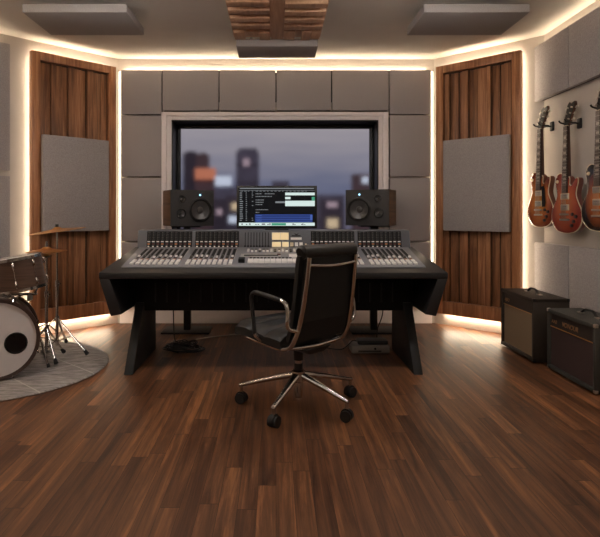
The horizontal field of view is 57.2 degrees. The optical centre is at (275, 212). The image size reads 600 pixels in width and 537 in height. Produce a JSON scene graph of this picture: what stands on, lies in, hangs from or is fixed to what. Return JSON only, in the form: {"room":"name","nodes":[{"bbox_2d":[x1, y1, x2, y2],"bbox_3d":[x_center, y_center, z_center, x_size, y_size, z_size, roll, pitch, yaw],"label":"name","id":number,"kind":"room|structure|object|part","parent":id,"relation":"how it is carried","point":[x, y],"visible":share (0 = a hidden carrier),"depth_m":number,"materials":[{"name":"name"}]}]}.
{"room":"studio","nodes":[
{"label":"studio","id":0,"kind":"room"},
{"bbox_2d":[0,34,117,334],"bbox_3d":[-2.660,-0.250,5.510,0.170,3.000,2.263,0,0,45],"label":"wall","id":1,"kind":"structure","parent":0,"point":[20,48],"depth_m":5.51,"materials":[{"name":"white paint"}]},
{"bbox_2d":[0,42,9,170],"bbox_3d":[-2.857,-1.032,5.150,0.060,1.235,0.680,0,0,45],"label":"acoustic panel","id":2,"kind":"object","parent":1,"relation":"attached to","point":[4,47],"visible":1,"depth_m":5.33,"materials":[{"name":"grey fabric"}]},
{"bbox_2d":[0,176,9,257],"bbox_3d":[-2.857,0.295,5.150,0.060,1.310,0.680,0,0,45],"label":"acoustic panel","id":3,"kind":"object","parent":1,"relation":"attached to","point":[4,180],"visible":0.56,"depth_m":5.33,"materials":[{"name":"grey fabric"}]},
{"bbox_2d":[29,50,115,323],"bbox_3d":[-2.140,-0.255,5.825,0.917,2.730,0.120,0,0,-45],"label":"wood panel","id":4,"kind":"object","parent":1,"relation":"in","point":[69,97],"visible":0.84,"depth_m":5.77,"materials":[{"name":"brown wood"}]},
{"bbox_2d":[41,134,108,231],"bbox_3d":[-2.094,-0.297,5.748,0.712,0.975,0.086,0,0,-45],"label":"acoustic panel","id":5,"kind":"object","parent":4,"relation":"attached to","point":[74,170],"visible":0.94,"depth_m":5.69,"materials":[{"name":"grey fabric"}]},
{"bbox_2d":[119,72,120,257],"bbox_3d":[-1.768,-0.325,6.235,0.015,2.550,0.030,0,0,0],"label":"led strip","id":6,"kind":"object","parent":1,"relation":"attached to","point":[119,72],"visible":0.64,"depth_m":6.22,"materials":[{"name":"white plastic"}]},
{"bbox_2d":[118,59,433,322],"bbox_3d":[0.000,-0.250,6.400,3.600,3.000,0.300,0,0,0],"label":"wall","id":7,"kind":"structure","parent":0,"point":[123,64],"depth_m":6.25,"materials":[{"name":"white paint"}]},
{"bbox_2d":[122,242,137,306],"bbox_3d":[-1.509,0.689,6.207,0.448,0.722,0.085,0,0,0],"label":"acoustic panel","id":8,"kind":"object","parent":7,"relation":"attached to","point":[126,246],"visible":0.19,"depth_m":6.17,"materials":[{"name":"grey fabric"}]},
{"bbox_2d":[122,178,160,240],"bbox_3d":[-1.509,-0.041,6.207,0.448,0.709,0.085,0,0,0],"label":"acoustic panel","id":9,"kind":"object","parent":7,"relation":"attached to","point":[141,197],"visible":0.74,"depth_m":6.17,"materials":[{"name":"grey fabric"}]},
{"bbox_2d":[122,116,160,176],"bbox_3d":[-1.509,-0.751,6.207,0.448,0.683,0.085,0,0,0],"label":"acoustic panel","id":10,"kind":"object","parent":7,"relation":"attached to","point":[141,135],"visible":0.98,"depth_m":6.17,"materials":[{"name":"grey fabric"}]},
{"bbox_2d":[122,70,162,114],"bbox_3d":[-1.509,-1.356,6.207,0.459,0.496,0.085,0,0,0],"label":"acoustic panel","id":11,"kind":"object","parent":7,"relation":"attached to","point":[142,90],"visible":0.99,"depth_m":6.17,"materials":[{"name":"grey fabric"}]},
{"bbox_2d":[163,70,218,110],"bbox_3d":[-0.959,-1.377,6.207,0.639,0.454,0.085,0,0,0],"label":"acoustic panel","id":12,"kind":"object","parent":7,"relation":"attached to","point":[183,90],"visible":1,"depth_m":6.17,"materials":[{"name":"grey fabric"}]},
{"bbox_2d":[219,70,275,110],"bbox_3d":[-0.320,-1.377,6.207,0.638,0.454,0.085,0,0,0],"label":"acoustic panel","id":13,"kind":"object","parent":7,"relation":"attached to","point":[239,90],"visible":1,"depth_m":6.17,"materials":[{"name":"grey fabric"}]},
{"bbox_2d":[161,112,388,228],"bbox_3d":[-0.011,-0.388,6.340,2.542,1.483,0.380,0,0,0],"label":"window","id":14,"kind":"structure","parent":7,"relation":"in","point":[336,153],"depth_m":6.48,"materials":[{"name":"clear glass"}]},
{"bbox_2d":[120,307,431,322],"bbox_3d":[0.000,1.157,6.239,3.540,0.185,0.022,0,0,0],"label":"baseboard","id":15,"kind":"structure","parent":7,"relation":"attached to","point":[127,316],"depth_m":6.23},
{"bbox_2d":[276,70,330,110],"bbox_3d":[0.312,-1.377,6.207,0.623,0.454,0.085,0,0,0],"label":"acoustic panel","id":16,"kind":"object","parent":7,"relation":"attached to","point":[296,90],"visible":1,"depth_m":6.17,"materials":[{"name":"grey fabric"}]},
{"bbox_2d":[331,70,388,110],"bbox_3d":[0.948,-1.377,6.207,0.646,0.454,0.085,0,0,0],"label":"acoustic panel","id":17,"kind":"object","parent":7,"relation":"attached to","point":[351,90],"visible":1,"depth_m":6.17,"materials":[{"name":"grey fabric"}]},
{"bbox_2d":[389,178,429,240],"bbox_3d":[1.502,-0.041,6.207,0.450,0.709,0.085,0,0,0],"label":"acoustic panel","id":18,"kind":"object","parent":7,"relation":"attached to","point":[412,194],"visible":0.7,"depth_m":6.17,"materials":[{"name":"grey fabric"}]},
{"bbox_2d":[389,116,429,176],"bbox_3d":[1.502,-0.751,6.207,0.450,0.683,0.085,0,0,0],"label":"acoustic panel","id":19,"kind":"object","parent":7,"relation":"attached to","point":[409,136],"visible":0.98,"depth_m":6.17,"materials":[{"name":"grey fabric"}]},
{"bbox_2d":[389,70,429,114],"bbox_3d":[1.502,-1.356,6.207,0.461,0.496,0.085,0,0,0],"label":"acoustic panel","id":20,"kind":"object","parent":7,"relation":"attached to","point":[409,90],"visible":0.99,"depth_m":6.17,"materials":[{"name":"grey fabric"}]},
{"bbox_2d":[410,242,429,306],"bbox_3d":[1.502,0.689,6.207,0.450,0.722,0.085,0,0,0],"label":"acoustic panel","id":21,"kind":"object","parent":7,"relation":"attached to","point":[423,248],"visible":0.19,"depth_m":6.17,"materials":[{"name":"grey fabric"}]},
{"bbox_2d":[0,0,596,58],"bbox_3d":[-0.380,-1.800,1.875,6.440,0.100,9.350,0,0,0],"label":"ceiling","id":22,"kind":"structure","parent":0,"point":[173,29],"depth_m":5.27,"materials":[{"name":"paint"}]},
{"bbox_2d":[22,4,143,34],"bbox_3d":[-1.607,-1.675,4.670,0.835,0.150,0.570,0,0,0],"label":"acoustic panel","id":23,"kind":"object","parent":22,"relation":"attached to","point":[56,19],"depth_m":4.55,"materials":[{"name":"grey fabric"}]},
{"bbox_2d":[225,0,328,39],"bbox_3d":[0.010,-1.675,4.440,0.800,0.151,1.330,0,0,0],"label":"ceiling panel","id":24,"kind":"object","parent":22,"relation":"in","point":[264,19],"visible":1,"depth_m":4.55,"materials":[{"name":"brown wood"}]},
{"bbox_2d":[236,37,317,57],"bbox_3d":[0.010,-1.650,5.310,0.760,0.200,0.386,0,0,0],"label":"acoustic panel","id":25,"kind":"object","parent":22,"relation":"attached to","point":[248,48],"depth_m":5.18,"materials":[{"name":"grey fabric"}]},
{"bbox_2d":[407,4,529,34],"bbox_3d":[1.603,-1.675,4.670,0.846,0.150,0.570,0,0,0],"label":"acoustic panel","id":26,"kind":"object","parent":22,"relation":"attached to","point":[431,19],"depth_m":4.55,"materials":[{"name":"grey fabric"}]},
{"bbox_2d":[0,323,599,536],"bbox_3d":[-0.380,1.300,1.875,6.440,0.100,9.350,0,0,0],"label":"floor","id":27,"kind":"structure","parent":0,"point":[490,440],"depth_m":2.98,"materials":[{"name":"brown wood"}]},
{"bbox_2d":[0,341,108,400],"bbox_3d":[-2.300,1.242,4.420,1.830,0.016,1.830,0,0,0],"label":"round rug","id":28,"kind":"object","parent":27,"relation":"on","point":[73,366],"visible":0.75,"depth_m":4.29,"materials":[{"name":"grey carpet"}]},
{"bbox_2d":[0,295,50,380],"bbox_3d":[-2.142,0.932,4.217,0.767,0.604,0.453,0,0,-25],"label":"bass drum","id":29,"kind":"object","parent":28,"relation":"on","point":[20,338],"visible":0.98,"depth_m":4.10,"materials":[{"name":"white plastic"}]},
{"bbox_2d":[0,295,17,299],"bbox_3d":[-2.085,0.649,4.290,0.120,0.050,0.080,0,0,0],"label":"holder","id":30,"kind":"object","parent":29,"relation":"on","point":[9,297],"visible":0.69,"depth_m":4.26,"materials":[{"name":"silver metal"}]},
{"bbox_2d":[0,252,48,300],"bbox_3d":[-1.985,0.493,4.250,0.416,0.374,0.397,0,0,0],"label":"tom drum","id":31,"kind":"object","parent":29,"relation":"attached to","point":[23,272],"visible":1,"depth_m":4.11,"materials":[{"name":"brown wood"}]},
{"bbox_2d":[39,241,65,364],"bbox_3d":[-1.960,0.736,4.684,0.387,0.996,0.482,0,0,0],"label":"stand","id":32,"kind":"object","parent":28,"relation":"on","point":[46,329],"visible":0.78,"depth_m":4.61,"materials":[{"name":"silver metal"}]},
{"bbox_2d":[25,247,66,252],"bbox_3d":[-1.927,0.305,4.620,0.330,0.045,0.330,0,0,0],"label":"cymbal","id":33,"kind":"object","parent":32,"relation":"on","point":[44,249],"visible":1,"depth_m":4.56,"materials":[{"name":"brown metal"}]},
{"bbox_3d":[-1.853,1.091,4.537,0.018,0.241,0.205,0,0,-42],"label":"leg","id":34,"kind":"part","parent":32,"relation":"part of","materials":[{"name":"silver metal"}]},
{"bbox_2d":[42,251,63,255],"bbox_3d":[-1.928,0.341,4.620,0.330,0.045,0.330,0,0,0],"label":"cymbal","id":35,"kind":"object","parent":32,"relation":"on","point":[44,253],"visible":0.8,"depth_m":4.58,"materials":[{"name":"brown metal"}]},
{"bbox_3d":[-1.893,1.091,4.727,0.018,0.241,0.205,0,0,18],"label":"leg","id":36,"kind":"part","parent":32,"relation":"part of","materials":[{"name":"silver metal"}]},
{"bbox_2d":[40,224,88,354],"bbox_3d":[-1.920,0.665,4.941,0.607,1.132,0.571,0,0,0],"label":"cymbal stand","id":37,"kind":"object","parent":28,"relation":"on","point":[58,322],"visible":0.8,"depth_m":4.87,"materials":[{"name":"silver metal"}]},
{"bbox_2d":[29,227,85,234],"bbox_3d":[-1.941,0.158,4.881,0.486,0.072,0.489,0,0,0],"label":"crash cymbal","id":38,"kind":"object","parent":37,"relation":"on","point":[55,229],"visible":1,"depth_m":4.77,"materials":[{"name":"brown metal"}]},
{"bbox_2d":[162,339,205,352],"bbox_3d":[-0.828,1.204,4.973,0.381,0.086,0.252,0,0,0],"label":"cable coil","id":39,"kind":"object","parent":27,"relation":"on","point":[175,345],"visible":1,"depth_m":4.96,"materials":[{"name":"black rubber"}]},
{"bbox_2d":[161,226,212,333],"bbox_3d":[-0.939,0.692,5.830,0.500,1.116,0.340,0,0,0],"label":"speaker stand","id":40,"kind":"object","parent":27,"relation":"on","point":[187,328],"visible":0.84,"depth_m":5.79,"materials":[{"name":"black metal"}]},
{"bbox_3d":[-0.939,0.142,5.830,0.300,0.015,0.240,0,0,0],"label":"plate","id":41,"kind":"part","parent":40,"relation":"part of","materials":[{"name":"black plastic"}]},
{"bbox_3d":[-0.939,1.241,5.830,0.500,0.018,0.340,0,0,0],"label":"plate","id":42,"kind":"part","parent":40,"relation":"part of","materials":[{"name":"black plastic"}]},
{"bbox_2d":[163,190,213,225],"bbox_3d":[-0.922,-0.051,5.788,0.460,0.370,0.298,0,0,-27],"label":"speaker","id":43,"kind":"object","parent":40,"relation":"on","point":[180,207],"visible":1,"depth_m":5.66},
{"bbox_2d":[196,334,238,339],"bbox_3d":[-0.474,1.243,5.585,0.717,0.012,0.043,0,0,-26],"label":"cable","id":44,"kind":"object","parent":27,"relation":"on","point":[230,334],"visible":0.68,"depth_m":5.54,"materials":[{"name":"black rubber"}]},
{"bbox_2d":[99,229,447,374],"bbox_3d":[-0.020,0.704,4.780,2.669,1.092,1.160,0,0,0],"label":"mixing console","id":45,"kind":"object","parent":27,"relation":"on","point":[168,269],"visible":0.93,"depth_m":4.62,"materials":[{"name":"black"}]},
{"bbox_3d":[-1.267,0.579,4.652,0.172,0.420,0.895,0,0,0],"label":"panel","id":46,"kind":"part","parent":45,"relation":"part of","materials":[{"name":"black wood"}]},
{"bbox_3d":[-1.140,1.000,4.651,0.070,0.500,0.818,0,0,0],"label":"leg","id":47,"kind":"part","parent":45,"relation":"part of","materials":[{"name":"black wood"}]},
{"bbox_3d":[-0.978,0.245,5.051,0.415,0.154,0.041,0,0,0],"label":"meter panel","id":48,"kind":"part","parent":45,"relation":"part of","materials":[{"name":"black plastic"}]},
{"bbox_2d":[173,311,174,339],"bbox_3d":[-0.911,1.010,5.255,0.284,0.481,0.038,0,0,44],"label":"hanging cable","id":49,"kind":"object","parent":45,"relation":"hanging from","point":[173,311],"visible":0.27,"depth_m":5.34,"materials":[{"name":"black rubber"}]},
{"bbox_3d":[-0.540,0.245,5.051,0.400,0.154,0.041,0,0,0],"label":"meter panel","id":50,"kind":"part","parent":45,"relation":"part of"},
{"bbox_3d":[-0.130,0.360,4.688,0.340,0.026,0.095,0,0,0],"label":"automation panel","id":51,"kind":"part","parent":45,"relation":"part of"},
{"bbox_3d":[-0.020,0.610,4.636,2.340,0.420,0.048,0,0,0],"label":"modesty panel","id":52,"kind":"part","parent":45,"relation":"part of","materials":[{"name":"black wood"}]},
{"bbox_2d":[237,186,316,229],"bbox_3d":[0.008,-0.050,5.235,0.758,0.415,0.170,0,0,0],"label":"monitor","id":53,"kind":"object","parent":45,"relation":"on","point":[267,207],"visible":1,"depth_m":5.18,"materials":[{"name":"black plastic"}]},
{"bbox_3d":[0.520,0.245,5.051,0.400,0.154,0.041,0,0,0],"label":"meter panel","id":54,"kind":"part","parent":45,"relation":"part of","materials":[{"name":"black plastic"}]},
{"bbox_3d":[0.950,0.245,5.051,0.400,0.154,0.041,0,0,0],"label":"meter panel","id":55,"kind":"part","parent":45,"relation":"part of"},
{"bbox_3d":[1.100,1.000,4.651,0.070,0.500,0.818,0,0,0],"label":"leg","id":56,"kind":"part","parent":45,"relation":"part of","materials":[{"name":"black wood"}]},
{"bbox_3d":[1.227,0.579,4.652,0.172,0.420,0.895,0,0,0],"label":"panel","id":57,"kind":"part","parent":45,"relation":"part of","materials":[{"name":"black wood"}]},
{"bbox_2d":[235,242,357,427],"bbox_3d":[0.188,0.716,3.541,0.821,1.068,0.757,0,0,-42],"label":"office chair","id":58,"kind":"object","parent":27,"relation":"on","point":[323,307],"visible":1,"depth_m":3.30,"materials":[{"name":"black leather"}]},
{"bbox_3d":[-0.059,1.068,3.549,0.398,0.148,0.054,0,0,27],"label":"arm","id":59,"kind":"part","parent":58,"relation":"part of","materials":[{"name":"silver metal"}]},
{"bbox_3d":[0.004,0.530,3.268,0.051,0.564,0.529,0,0,-45],"label":"rail","id":60,"kind":"part","parent":58,"relation":"part of","materials":[{"name":"silver metal"}]},
{"bbox_3d":[0.060,1.069,3.312,0.054,0.147,0.277,0,0,30],"label":"arm","id":61,"kind":"part","parent":58,"relation":"part of","materials":[{"name":"silver metal"}]},
{"bbox_3d":[0.062,0.739,3.537,0.490,0.124,0.438,0,0,-42],"label":"seat","id":62,"kind":"part","parent":58,"relation":"part of","materials":[{"name":"black leather"}]},
{"bbox_3d":[0.074,0.589,3.134,0.080,0.197,0.088,0,0,-42],"label":"armrest","id":63,"kind":"part","parent":58,"relation":"part of","materials":[{"name":"silver metal"}]},
{"bbox_3d":[0.266,0.497,3.311,0.490,0.510,0.148,0,0,-42],"label":"backrest","id":64,"kind":"part","parent":58,"relation":"part of","materials":[{"name":"black leather"}]},
{"bbox_3d":[0.293,0.500,3.282,0.430,0.500,0.103,0,0,-42],"label":"panel","id":65,"kind":"part","parent":58,"relation":"part of","materials":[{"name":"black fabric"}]},
{"bbox_3d":[0.302,1.069,3.372,0.313,0.148,0.054,0,0,25],"label":"arm","id":66,"kind":"part","parent":58,"relation":"part of","materials":[{"name":"silver metal"}]},
{"bbox_3d":[0.343,1.068,3.606,0.460,0.148,0.054,0,0,-37],"label":"arm","id":67,"kind":"part","parent":58,"relation":"part of","materials":[{"name":"silver metal"}]},
{"bbox_3d":[0.336,0.530,3.567,0.051,0.564,0.529,0,0,-39],"label":"rail","id":68,"kind":"part","parent":58,"relation":"part of","materials":[{"name":"silver metal"}]},
{"bbox_3d":[0.463,0.589,3.484,0.080,0.197,0.088,0,0,-42],"label":"armrest","id":69,"kind":"part","parent":58,"relation":"part of","materials":[{"name":"silver metal"}]},
{"bbox_2d":[327,337,387,349],"bbox_3d":[0.613,1.195,4.997,0.788,0.109,0.178,0,0,6],"label":"power adapter","id":70,"kind":"object","parent":27,"relation":"on","point":[360,340],"visible":0.84,"depth_m":4.92,"materials":[{"name":"black plastic"}]},
{"bbox_2d":[349,341,389,353],"bbox_3d":[0.840,1.212,4.978,0.340,0.075,0.205,0,0,0],"label":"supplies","id":71,"kind":"object","parent":27,"relation":"on","point":[354,347],"visible":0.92,"depth_m":4.88},
{"bbox_2d":[349,225,391,333],"bbox_3d":[1.033,0.690,5.830,0.500,1.121,0.340,0,0,0],"label":"speaker stand","id":72,"kind":"object","parent":27,"relation":"on","point":[372,329],"visible":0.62,"depth_m":5.79,"materials":[{"name":"black metal"}]},
{"bbox_3d":[1.033,1.241,5.830,0.500,0.018,0.340,0,0,0],"label":"plate","id":73,"kind":"part","parent":72,"relation":"part of","materials":[{"name":"black plastic"}]},
{"bbox_2d":[346,189,395,225],"bbox_3d":[1.000,-0.056,5.788,0.460,0.370,0.298,0,0,27],"label":"speaker","id":74,"kind":"object","parent":72,"relation":"on","point":[373,207],"visible":1,"depth_m":5.66},
{"bbox_3d":[1.033,0.137,5.830,0.300,0.015,0.240,0,0,0],"label":"plate","id":75,"kind":"part","parent":72,"relation":"part of","materials":[{"name":"black plastic"}]},
{"bbox_2d":[501,287,569,362],"bbox_3d":[2.283,0.956,4.883,0.308,0.588,0.658,0,0,0],"label":"amplifier","id":76,"kind":"object","parent":27,"relation":"on","point":[523,310],"visible":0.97,"depth_m":4.74,"materials":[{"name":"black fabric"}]},
{"bbox_3d":[2.164,0.796,4.883,0.032,0.105,0.591,0,0,0],"label":"control panel","id":77,"kind":"part","parent":76,"relation":"part of","materials":[{"name":"black plastic"}]},
{"bbox_3d":[2.283,0.688,4.883,0.021,0.053,0.228,0,0,0],"label":"handle","id":78,"kind":"part","parent":76,"relation":"part of","materials":[{"name":"black plastic"}]},
{"bbox_2d":[547,308,599,393],"bbox_3d":[2.329,0.981,4.090,0.305,0.537,0.673,0,0,0],"label":"amplifier","id":79,"kind":"object","parent":27,"relation":"on","point":[573,334],"visible":1,"depth_m":4.05,"materials":[{"name":"fabric"}]},
{"bbox_3d":[2.212,0.848,4.090,0.032,0.105,0.606,0,0,0],"label":"control panel","id":80,"kind":"part","parent":79,"relation":"part of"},
{"bbox_3d":[2.329,0.739,4.090,0.021,0.053,0.228,0,0,0],"label":"handle","id":81,"kind":"part","parent":79,"relation":"part of","materials":[{"name":"black plastic"}]},
{"bbox_2d":[434,35,543,332],"bbox_3d":[2.280,-0.250,5.890,1.188,3.000,0.170,0,0,45],"label":"wall","id":82,"kind":"structure","parent":0,"point":[532,234],"depth_m":5.53,"materials":[{"name":"white paint"}]},
{"bbox_2d":[431,72,432,261],"bbox_3d":[1.768,-0.325,6.235,0.015,2.550,0.030,0,0,0],"label":"led strip","id":83,"kind":"object","parent":82,"relation":"attached to","point":[431,72],"visible":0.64,"depth_m":6.22,"materials":[{"name":"white plastic"}]},
{"bbox_2d":[436,50,522,321],"bbox_3d":[2.140,-0.255,5.825,0.120,2.730,0.917,0,0,-45],"label":"wood panel","id":84,"kind":"object","parent":82,"relation":"in","point":[480,97],"visible":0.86,"depth_m":5.77,"materials":[{"name":"brown wood"}]},
{"bbox_2d":[443,134,510,231],"bbox_3d":[2.094,-0.297,5.748,0.712,0.975,0.086,0,0,45],"label":"acoustic panel","id":85,"kind":"object","parent":84,"relation":"attached to","point":[477,170],"visible":1,"depth_m":5.69,"materials":[{"name":"grey fabric"}]},
{"bbox_2d":[544,0,599,248],"bbox_3d":[2.715,-0.250,1.405,0.150,3.000,8.010,0,0,0],"label":"wall","id":86,"kind":"structure","parent":0,"point":[582,142],"depth_m":4.87,"materials":[{"name":"white paint"}]},
{"bbox_2d":[533,121,553,130],"bbox_3d":[2.554,-0.825,5.240,0.172,0.090,0.114,0,0,0],"label":"hanger","id":87,"kind":"object","parent":86,"relation":"attached to","point":[551,126],"visible":0.94,"depth_m":5.22,"materials":[{"name":"black plastic"}]},
{"bbox_2d":[527,106,555,226],"bbox_3d":[2.534,-0.440,5.240,0.107,1.155,0.400,0,0,-8],"label":"electric guitar","id":88,"kind":"object","parent":87,"relation":"hanging from","point":[542,201],"visible":0.97,"depth_m":5.21,"materials":[{"name":"orange wood"}]},
{"bbox_2d":[535,242,568,298],"bbox_3d":[2.607,0.710,5.178,0.065,0.840,0.660,0,0,0],"label":"acoustic panel","id":89,"kind":"object","parent":86,"relation":"attached to","point":[551,260],"visible":0.45,"depth_m":5.12,"materials":[{"name":"grey fabric"}]},
{"bbox_2d":[535,26,574,101],"bbox_3d":[2.607,-1.377,5.178,0.065,0.546,0.660,0,0,0],"label":"acoustic panel","id":90,"kind":"object","parent":86,"relation":"attached to","point":[552,55],"visible":0.87,"depth_m":5.12,"materials":[{"name":"grey fabric"}]},
{"bbox_2d":[558,118,581,128],"bbox_3d":[2.554,-0.777,4.765,0.172,0.090,0.114,0,0,0],"label":"hanger","id":91,"kind":"object","parent":86,"relation":"attached to","point":[579,120],"visible":0.91,"depth_m":4.75,"materials":[{"name":"black plastic"}]},
{"bbox_2d":[552,101,584,233],"bbox_3d":[2.534,-0.395,4.765,0.106,1.146,0.397,0,0,-8],"label":"electric guitar","id":92,"kind":"object","parent":91,"relation":"hanging from","point":[566,212],"visible":0.96,"depth_m":4.74,"materials":[{"name":"red wood"}]},
{"bbox_2d":[569,6,599,86],"bbox_3d":[2.607,-1.377,4.508,0.065,0.546,0.660,0,0,0],"label":"acoustic panel","id":93,"kind":"object","parent":86,"relation":"attached to","point":[584,33],"visible":1,"depth_m":4.59,"materials":[{"name":"grey fabric"}]},
{"bbox_2d":[569,246,599,312],"bbox_3d":[2.607,0.710,4.508,0.065,0.840,0.660,0,0,0],"label":"acoustic panel","id":94,"kind":"object","parent":86,"relation":"attached to","point":[584,262],"visible":0.57,"depth_m":4.59,"materials":[{"name":"grey fabric"}]},
{"bbox_3d":[2.554,-0.822,4.280,0.172,0.090,0.114,0,0,0],"label":"hanger","id":95,"kind":"object","parent":86,"relation":"attached to","visible":0},
{"bbox_2d":[581,89,599,231],"bbox_3d":[2.534,-0.435,4.280,0.107,1.160,0.402,0,0,-8],"label":"electric guitar","id":96,"kind":"object","parent":95,"relation":"hanging from","point":[590,211],"visible":1,"depth_m":4.30,"materials":[{"name":"red wood"}]}
]}

